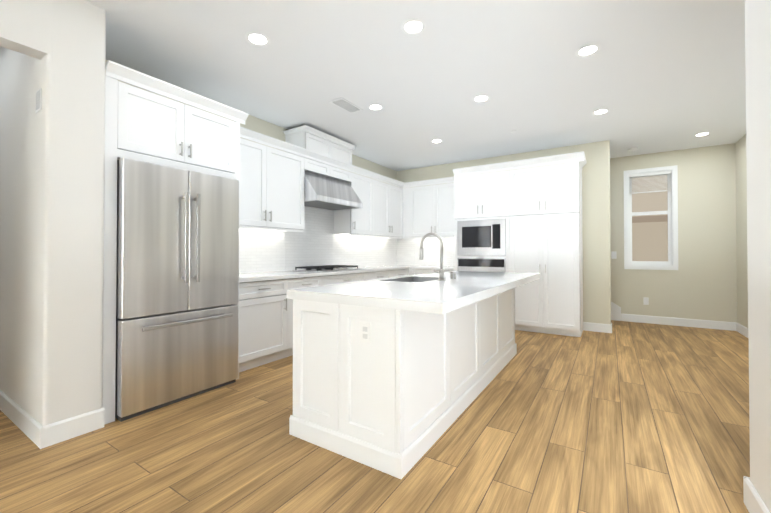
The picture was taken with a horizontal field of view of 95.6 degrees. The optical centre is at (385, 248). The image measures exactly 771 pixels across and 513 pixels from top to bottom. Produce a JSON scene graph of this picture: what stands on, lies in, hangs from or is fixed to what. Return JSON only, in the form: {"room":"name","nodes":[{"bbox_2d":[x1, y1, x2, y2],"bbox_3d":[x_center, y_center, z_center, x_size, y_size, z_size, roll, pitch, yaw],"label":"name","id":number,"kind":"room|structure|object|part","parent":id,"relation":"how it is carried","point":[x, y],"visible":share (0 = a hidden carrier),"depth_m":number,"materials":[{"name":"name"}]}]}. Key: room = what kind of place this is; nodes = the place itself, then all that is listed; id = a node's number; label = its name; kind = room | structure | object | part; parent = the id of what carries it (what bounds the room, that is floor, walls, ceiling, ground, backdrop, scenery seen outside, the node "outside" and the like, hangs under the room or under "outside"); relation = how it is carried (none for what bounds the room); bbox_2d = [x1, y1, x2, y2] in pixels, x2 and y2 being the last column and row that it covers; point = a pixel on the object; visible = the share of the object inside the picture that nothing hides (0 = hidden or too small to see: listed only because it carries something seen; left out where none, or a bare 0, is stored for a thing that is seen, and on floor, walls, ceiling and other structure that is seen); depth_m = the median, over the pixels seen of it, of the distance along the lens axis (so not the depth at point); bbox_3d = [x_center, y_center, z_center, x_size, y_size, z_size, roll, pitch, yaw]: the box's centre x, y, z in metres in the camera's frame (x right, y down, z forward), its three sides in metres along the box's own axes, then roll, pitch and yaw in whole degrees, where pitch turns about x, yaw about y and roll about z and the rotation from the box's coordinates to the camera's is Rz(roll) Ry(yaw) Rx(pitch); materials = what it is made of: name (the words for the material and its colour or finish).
{"room":"kitchen","nodes":[
{"label":"kitchen","id":0,"kind":"room"},
{"bbox_2d":[0,0,51,59],"bbox_3d":[-4.164,-0.248,-1.125,0.130,2.780,7.770,0,-1,33],"label":"wall","id":1,"kind":"structure","parent":0,"point":[25,27],"depth_m":2.02,"materials":[{"name":"white paint"}]},
{"bbox_2d":[0,0,105,425],"bbox_3d":[-2.693,-0.208,2.685,1.760,2.880,0.295,0,-1,33],"label":"wall","id":2,"kind":"structure","parent":0,"point":[52,165],"depth_m":2.23,"materials":[{"name":"white paint"}]},
{"bbox_2d":[0,390,47,448],"bbox_3d":[-2.749,1.118,2.523,1.724,0.125,0.014,0,-1,33],"label":"baseboard","id":3,"kind":"structure","parent":2,"relation":"attached to","point":[38,434],"depth_m":2.23,"materials":[{"name":"white paint"}]},
{"bbox_2d":[35,88,41,112],"bbox_3d":[-2.151,-0.918,2.166,0.100,0.130,0.007,0,-1,33],"label":"air vent","id":4,"kind":"object","parent":2,"relation":"in","point":[40,103],"depth_m":2.15,"materials":[{"name":"white plastic"}]},
{"bbox_3d":[-2.153,-0.921,2.163,0.080,0.105,0.002,0,-1,33],"label":"wall air vent grille slots","id":5,"kind":"part","parent":4,"relation":"part of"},
{"bbox_2d":[40,408,104,445],"bbox_3d":[-1.943,1.115,2.196,0.014,0.125,0.285,0,-1,33],"label":"baseboard","id":6,"kind":"structure","parent":2,"relation":"attached to","point":[60,431],"depth_m":2.19,"materials":[{"name":"white paint"}]},
{"bbox_2d":[105,60,396,273],"bbox_3d":[-1.141,-0.183,4.951,0.130,2.780,5.195,0,-1,33],"label":"wall","id":7,"kind":"structure","parent":0,"point":[252,123],"depth_m":4.47,"materials":[{"name":"beige paint"}]},
{"bbox_2d":[240,137,307,231],"bbox_3d":[-1.473,-0.699,3.989,0.350,0.910,1.154,0,-1,33],"label":"upper cabinet","id":8,"kind":"object","parent":7,"relation":"attached to","point":[271,188],"depth_m":3.94,"materials":[{"name":"white paint"}]},
{"bbox_2d":[284,129,331,164],"bbox_3d":[-1.026,-1.352,4.676,0.368,0.230,0.476,0,-1,33],"label":"upper cabinet","id":9,"kind":"object","parent":7,"relation":"attached to","point":[315,148],"depth_m":4.49,"materials":[{"name":"white paint"}]},
{"bbox_2d":[239,206,398,273],"bbox_3d":[-0.851,-0.146,5.274,0.008,0.881,3.996,0,-1,33],"label":"backsplash","id":10,"kind":"structure","parent":7,"relation":"attached to","point":[317,242],"depth_m":4.96,"materials":[{"name":"tile"}]},
{"bbox_2d":[304,171,362,210],"bbox_3d":[-0.818,-0.792,4.819,0.560,0.402,0.942,0,-1,33],"label":"range hood","id":11,"kind":"object","parent":7,"relation":"attached to","point":[324,192],"visible":0.77,"depth_m":4.65,"materials":[{"name":"silver metal"}]},
{"bbox_2d":[316,141,354,168],"bbox_3d":[-0.771,-1.348,5.075,0.368,0.230,0.476,0,-1,33],"label":"upper cabinet","id":12,"kind":"object","parent":7,"relation":"attached to","point":[341,156],"depth_m":4.93,"materials":[{"name":"white paint"}]},
{"bbox_2d":[332,169,375,236],"bbox_3d":[-0.498,-0.683,5.512,0.350,0.910,0.567,0,-1,33],"label":"upper cabinet","id":13,"kind":"object","parent":7,"relation":"attached to","point":[360,221],"depth_m":5.36,"materials":[{"name":"white paint"}]},
{"bbox_2d":[376,181,403,236],"bbox_3d":[-0.082,-0.676,6.161,0.350,0.910,0.980,0,-1,33],"label":"upper cabinet","id":14,"kind":"object","parent":7,"relation":"attached to","point":[389,198],"depth_m":6.07,"materials":[{"name":"white paint"}]},
{"bbox_2d":[0,320,749,512],"bbox_3d":[-1.192,1.213,0.869,6.530,0.100,14.500,0,-1,33],"label":"floor","id":15,"kind":"structure","parent":0,"point":[629,417],"depth_m":2.04,"materials":[{"name":"brown wood"}]},
{"bbox_2d":[103,60,248,424],"bbox_3d":[-1.876,-0.035,2.975,0.758,2.440,1.072,0,-1,33],"label":"surround","id":16,"kind":"object","parent":15,"relation":"on","point":[145,125],"visible":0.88,"depth_m":2.58,"materials":[{"name":"white paint"}]},
{"bbox_3d":[-1.593,-0.787,2.785,0.041,0.110,0.081,0,-1,33],"label":"handle","id":17,"kind":"part","parent":16,"relation":"part of","materials":[{"name":"silver metal"}]},
{"bbox_2d":[115,158,238,421],"bbox_3d":[-1.836,0.282,2.930,0.813,1.805,0.890,0,-1,33],"label":"fridge","id":18,"kind":"object","parent":15,"relation":"on","point":[177,294],"visible":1,"depth_m":2.65,"materials":[{"name":"grey metal"}]},
{"bbox_3d":[-1.520,0.069,2.730,0.063,1.013,0.690,0,-1,33],"label":"handle","id":19,"kind":"part","parent":18,"relation":"part of","materials":[{"name":"silver metal"}]},
{"bbox_2d":[239,277,290,371],"bbox_3d":[-1.498,0.756,3.683,0.620,0.876,0.639,0,-1,33],"label":"base cabinet","id":20,"kind":"object","parent":15,"relation":"on","point":[265,320],"depth_m":3.54,"materials":[{"name":"white paint"}]},
{"bbox_2d":[239,265,410,280],"bbox_3d":[-0.580,0.313,5.094,0.650,0.040,3.995,0,-1,33],"label":"countertop","id":21,"kind":"structure","parent":20,"relation":"on","point":[282,275],"depth_m":4.14,"materials":[{"name":"white stone"}]},
{"bbox_2d":[292,265,361,271],"bbox_3d":[-0.764,0.262,4.779,0.515,0.054,0.870,0,-1,33],"label":"cooktop","id":22,"kind":"object","parent":21,"relation":"in","point":[327,268],"visible":1,"depth_m":4.60,"materials":[{"name":"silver metal"}]},
{"bbox_3d":[-0.764,0.283,4.779,0.515,0.011,0.870,0,-1,33],"label":"plate","id":23,"kind":"part","parent":22,"relation":"part of","materials":[{"name":"silver metal"}]},
{"bbox_3d":[-0.585,0.263,4.664,0.036,0.028,0.284,0,-1,33],"label":"knob","id":24,"kind":"part","parent":22,"relation":"part of","materials":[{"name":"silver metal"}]},
{"bbox_2d":[291,277,322,355],"bbox_3d":[-1.183,0.761,4.175,0.620,0.876,0.532,0,-1,33],"label":"base cabinet","id":25,"kind":"object","parent":15,"relation":"on","point":[296,282],"depth_m":3.95,"materials":[{"name":"white paint"}]},
{"bbox_2d":[323,273,366,285],"bbox_3d":[-0.786,0.767,4.796,0.620,0.876,0.947,0,-1,33],"label":"base cabinet","id":26,"kind":"object","parent":15,"relation":"on","point":[339,278],"depth_m":4.61,"materials":[{"name":"white paint"}]},
{"bbox_2d":[367,269,390,280],"bbox_3d":[-0.357,0.775,5.465,0.620,0.876,0.647,0,-1,33],"label":"base cabinet","id":27,"kind":"object","parent":15,"relation":"on","point":[386,273],"depth_m":5.33,"materials":[{"name":"white paint"}]},
{"bbox_2d":[391,269,410,277],"bbox_3d":[0.013,0.780,5.989,0.678,0.876,0.639,0,-1,33],"label":"base cabinet","id":28,"kind":"object","parent":15,"relation":"on","point":[394,272],"depth_m":5.84,"materials":[{"name":"white paint"}]},
{"bbox_2d":[411,265,453,268],"bbox_3d":[0.930,0.324,6.113,0.795,0.040,0.650,0,-1,33],"label":"countertop","id":29,"kind":"structure","parent":28,"relation":"on","point":[412,266],"depth_m":5.99,"materials":[{"name":"white stone"}]},
{"bbox_2d":[287,276,518,478],"bbox_3d":[0.445,0.757,3.112,0.821,0.861,2.633,0,-1,33],"label":"kitchen island","id":30,"kind":"object","parent":15,"relation":"on","point":[395,376],"depth_m":2.06,"materials":[{"name":"white paint"}]},
{"bbox_2d":[363,326,367,338],"bbox_3d":[-0.113,0.462,1.928,0.032,0.065,0.003,0,-1,33],"label":"socket","id":31,"kind":"object","parent":30,"relation":"attached to","point":[365,328],"depth_m":1.92,"materials":[{"name":"white plastic"}]},
{"bbox_2d":[360,321,370,343],"bbox_3d":[-0.111,0.462,1.931,0.072,0.115,0.006,0,-1,33],"label":"outlet plate","id":32,"kind":"object","parent":30,"relation":"attached to","point":[365,326],"depth_m":1.93,"materials":[{"name":"white plastic"}]},
{"bbox_2d":[287,292,446,315],"bbox_3d":[-0.169,0.295,1.957,1.070,0.035,0.040,0,-1,33],"label":"island countertop","id":33,"kind":"structure","parent":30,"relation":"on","point":[435,309],"depth_m":1.85,"materials":[{"name":"white stone"}]},
{"bbox_2d":[379,277,438,281],"bbox_3d":[0.264,0.392,3.133,0.389,0.239,0.629,0,-1,33],"label":"sink","id":34,"kind":"object","parent":30,"relation":"in","point":[401,279],"depth_m":3.39,"materials":[{"name":"silver metal"}]},
{"bbox_2d":[419,232,455,280],"bbox_3d":[0.440,0.063,3.077,0.252,0.412,0.372,0,-1,33],"label":"faucet","id":35,"kind":"object","parent":30,"relation":"on","point":[441,271],"depth_m":2.99,"materials":[{"name":"silver metal"}]},
{"bbox_2d":[411,269,453,274],"bbox_3d":[0.917,0.782,6.133,0.846,0.876,0.622,0,-1,33],"label":"base cabinet","id":36,"kind":"object","parent":15,"relation":"on","point":[413,271],"depth_m":5.95,"materials":[{"name":"white paint"}]},
{"bbox_2d":[452,163,511,272],"bbox_3d":[1.638,-0.036,5.674,0.870,2.500,0.634,0,-1,33],"label":"tall cabinet","id":37,"kind":"object","parent":15,"relation":"on","point":[482,217],"depth_m":5.41,"materials":[{"name":"white paint"}]},
{"bbox_3d":[1.470,0.169,5.409,0.720,1.085,0.012,0,-1,33],"label":"appliance glass","id":38,"kind":"part","parent":37,"relation":"part of","materials":[{"name":"black"}]},
{"bbox_2d":[508,152,583,336],"bbox_3d":[2.365,-0.041,5.208,0.966,2.500,0.634,0,-1,33],"label":"tall cabinet","id":39,"kind":"object","parent":15,"relation":"on","point":[526,219],"depth_m":4.92,"materials":[{"name":"white paint"}]},
{"bbox_2d":[611,302,620,320],"bbox_3d":[2.608,0.232,6.224,2.648,1.977,0.998,0,-1,33],"label":"stair","id":40,"kind":"structure","parent":15,"relation":"on","point":[615,312],"depth_m":5.95,"materials":[{"name":"white wood"}]},
{"bbox_2d":[86,0,745,170],"bbox_3d":[-1.192,-1.667,0.899,6.530,0.100,14.500,0,-1,33],"label":"ceiling","id":41,"kind":"structure","parent":0,"point":[655,76],"depth_m":3.07,"materials":[{"name":"white paint"}]},
{"bbox_2d":[245,32,269,46],"bbox_3d":[-0.972,-1.594,2.658,0.184,0.002,0.184,0,-1,27],"label":"recessed light","id":42,"kind":"object","parent":41,"relation":"in","point":[254,38],"depth_m":2.66,"materials":[{"name":"white plastic"}]},
{"bbox_2d":[329,97,362,113],"bbox_3d":[-0.428,-1.580,3.858,0.170,0.008,0.380,0,-1,33],"label":"ceiling vent","id":43,"kind":"object","parent":41,"relation":"in","point":[346,105],"visible":0.98,"depth_m":3.84,"materials":[{"name":"white plastic"}]},
{"bbox_2d":[368,104,383,110],"bbox_3d":[-0.109,-1.581,3.901,0.184,0.002,0.184,0,-1,27],"label":"recessed light","id":44,"kind":"object","parent":41,"relation":"in","point":[375,107],"depth_m":3.90,"materials":[{"name":"white plastic"}]},
{"bbox_2d":[401,19,425,34],"bbox_3d":[0.202,-1.595,2.513,0.184,0.002,0.184,0,-1,-6],"label":"recessed light","id":45,"kind":"object","parent":41,"relation":"in","point":[413,26],"depth_m":2.51,"materials":[{"name":"white plastic"}]},
{"bbox_2d":[430,139,442,142],"bbox_3d":[0.745,-1.568,5.080,0.184,0.002,0.184,0,-1,-6],"label":"recessed light","id":46,"kind":"object","parent":41,"relation":"in","point":[435,140],"depth_m":5.10,"materials":[{"name":"white plastic"}]},
{"bbox_2d":[472,95,489,102],"bbox_3d":[1.007,-1.583,3.681,0.184,0.002,0.184,0,-1,27],"label":"recessed light","id":47,"kind":"object","parent":41,"relation":"in","point":[480,98],"depth_m":3.67,"materials":[{"name":"white plastic"}]},
{"bbox_2d":[575,44,600,56],"bbox_3d":[1.626,-1.592,2.807,0.184,0.002,0.184,0,-1,27],"label":"recessed light","id":48,"kind":"object","parent":41,"relation":"in","point":[588,50],"depth_m":2.80,"materials":[{"name":"white plastic"}]},
{"bbox_2d":[592,109,609,114],"bbox_3d":[2.482,-1.579,4.027,0.184,0.002,0.184,0,-1,27],"label":"recessed light","id":49,"kind":"object","parent":41,"relation":"in","point":[601,111],"depth_m":4.01,"materials":[{"name":"white plastic"}]},
{"bbox_2d":[628,147,637,150],"bbox_3d":[3.852,-1.552,5.438,0.129,0.031,0.129,0,-1,9],"label":"smoke detector","id":50,"kind":"object","parent":41,"relation":"attached to","point":[629,149],"depth_m":5.40,"materials":[{"name":"white plastic"}]},
{"bbox_2d":[694,132,710,136],"bbox_3d":[4.348,-1.571,4.795,0.184,0.002,0.184,0,-1,27],"label":"recessed light","id":51,"kind":"object","parent":41,"relation":"in","point":[705,133],"depth_m":4.79,"materials":[{"name":"white plastic"}]},
{"bbox_2d":[397,140,610,323],"bbox_3d":[1.750,-0.171,6.083,3.640,2.880,0.170,0,-1,33],"label":"wall","id":52,"kind":"structure","parent":0,"point":[596,238],"depth_m":5.15,"materials":[{"name":"beige paint"}]},
{"bbox_2d":[399,238,453,265],"bbox_3d":[0.842,0.047,6.555,1.416,0.522,0.008,0,-1,33],"label":"backsplash","id":53,"kind":"structure","parent":52,"relation":"attached to","point":[409,249],"depth_m":6.58,"materials":[{"name":"tile"}]},
{"bbox_2d":[400,177,453,236],"bbox_3d":[0.877,-0.719,6.337,1.116,1.000,0.350,0,-1,33],"label":"upper cabinet","id":54,"kind":"object","parent":52,"relation":"attached to","point":[427,209],"depth_m":6.20,"materials":[{"name":"white paint"}]},
{"bbox_2d":[583,322,611,332],"bbox_3d":[3.093,1.146,5.100,0.362,0.125,0.014,0,-1,33],"label":"baseboard","id":55,"kind":"structure","parent":52,"relation":"attached to","point":[587,326],"depth_m":5.09,"materials":[{"name":"white paint"}]},
{"bbox_2d":[610,143,736,321],"bbox_3d":[3.200,-0.167,6.520,4.750,2.780,0.130,0,-1,33],"label":"wall","id":56,"kind":"structure","parent":0,"point":[707,279],"depth_m":5.44,"materials":[{"name":"beige paint"}]},
{"bbox_2d":[611,251,616,258],"bbox_3d":[3.910,0.105,5.981,0.075,0.125,0.005,0,-1,33],"label":"light switch","id":57,"kind":"object","parent":56,"relation":"attached to","point":[614,256],"depth_m":5.98,"materials":[{"name":"white plastic"}]},
{"bbox_2d":[643,297,648,304],"bbox_3d":[4.279,0.856,5.737,0.070,0.120,0.005,0,-1,33],"label":"outlet","id":58,"kind":"object","parent":56,"relation":"attached to","point":[645,299],"depth_m":5.74,"materials":[{"name":"white plastic"}]},
{"bbox_2d":[624,165,677,269],"bbox_3d":[4.354,-0.492,5.757,0.706,1.661,0.116,0,-1,33],"label":"window","id":59,"kind":"structure","parent":56,"relation":"in","point":[651,231],"depth_m":5.77,"materials":[{"name":"white paint"}]},
{"bbox_2d":[629,171,670,193],"bbox_3d":[4.348,-1.091,5.755,0.560,0.322,0.038,0,-1,33],"label":"window blind","id":60,"kind":"object","parent":59,"relation":"attached to","point":[652,174],"visible":0.92,"depth_m":5.74,"materials":[{"name":"white"}]},
{"bbox_3d":[4.377,-0.492,5.793,0.530,1.485,0.004,0,-1,33],"label":"glass","id":61,"kind":"part","parent":59,"relation":"part of","materials":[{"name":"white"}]},
{"bbox_2d":[621,313,735,330],"bbox_3d":[4.572,1.151,5.542,1.380,0.125,0.014,0,-1,33],"label":"baseboard","id":62,"kind":"structure","parent":56,"relation":"attached to","point":[722,325],"depth_m":5.49,"materials":[{"name":"white paint"}]},
{"bbox_2d":[733,134,747,327],"bbox_3d":[1.479,-0.244,-0.749,0.130,2.780,14.230,0,-1,33],"label":"wall","id":63,"kind":"structure","parent":0,"point":[739,148],"depth_m":4.98,"materials":[{"name":"beige paint"}]},
{"bbox_2d":[736,322,747,337],"bbox_3d":[1.383,1.083,-0.779,0.014,0.125,14.100,0,-1,33],"label":"baseboard","id":64,"kind":"structure","parent":63,"relation":"attached to","point":[743,330],"depth_m":4.91,"materials":[{"name":"white paint"}]},
{"bbox_2d":[745,0,770,512],"bbox_3d":[-0.779,-0.261,-2.319,0.130,2.880,9.250,0,-1,33],"label":"wall","id":65,"kind":"structure","parent":0,"point":[758,72],"depth_m":1.47,"materials":[{"name":"white paint"}]},
{"bbox_2d":[743,476,769,512],"bbox_3d":[-0.812,1.067,-2.274,0.039,0.125,9.214,0,-1,33],"label":"baseboard","id":66,"kind":"structure","parent":65,"relation":"attached to","point":[753,502],"depth_m":1.52,"materials":[{"name":"white paint"}]}
]}

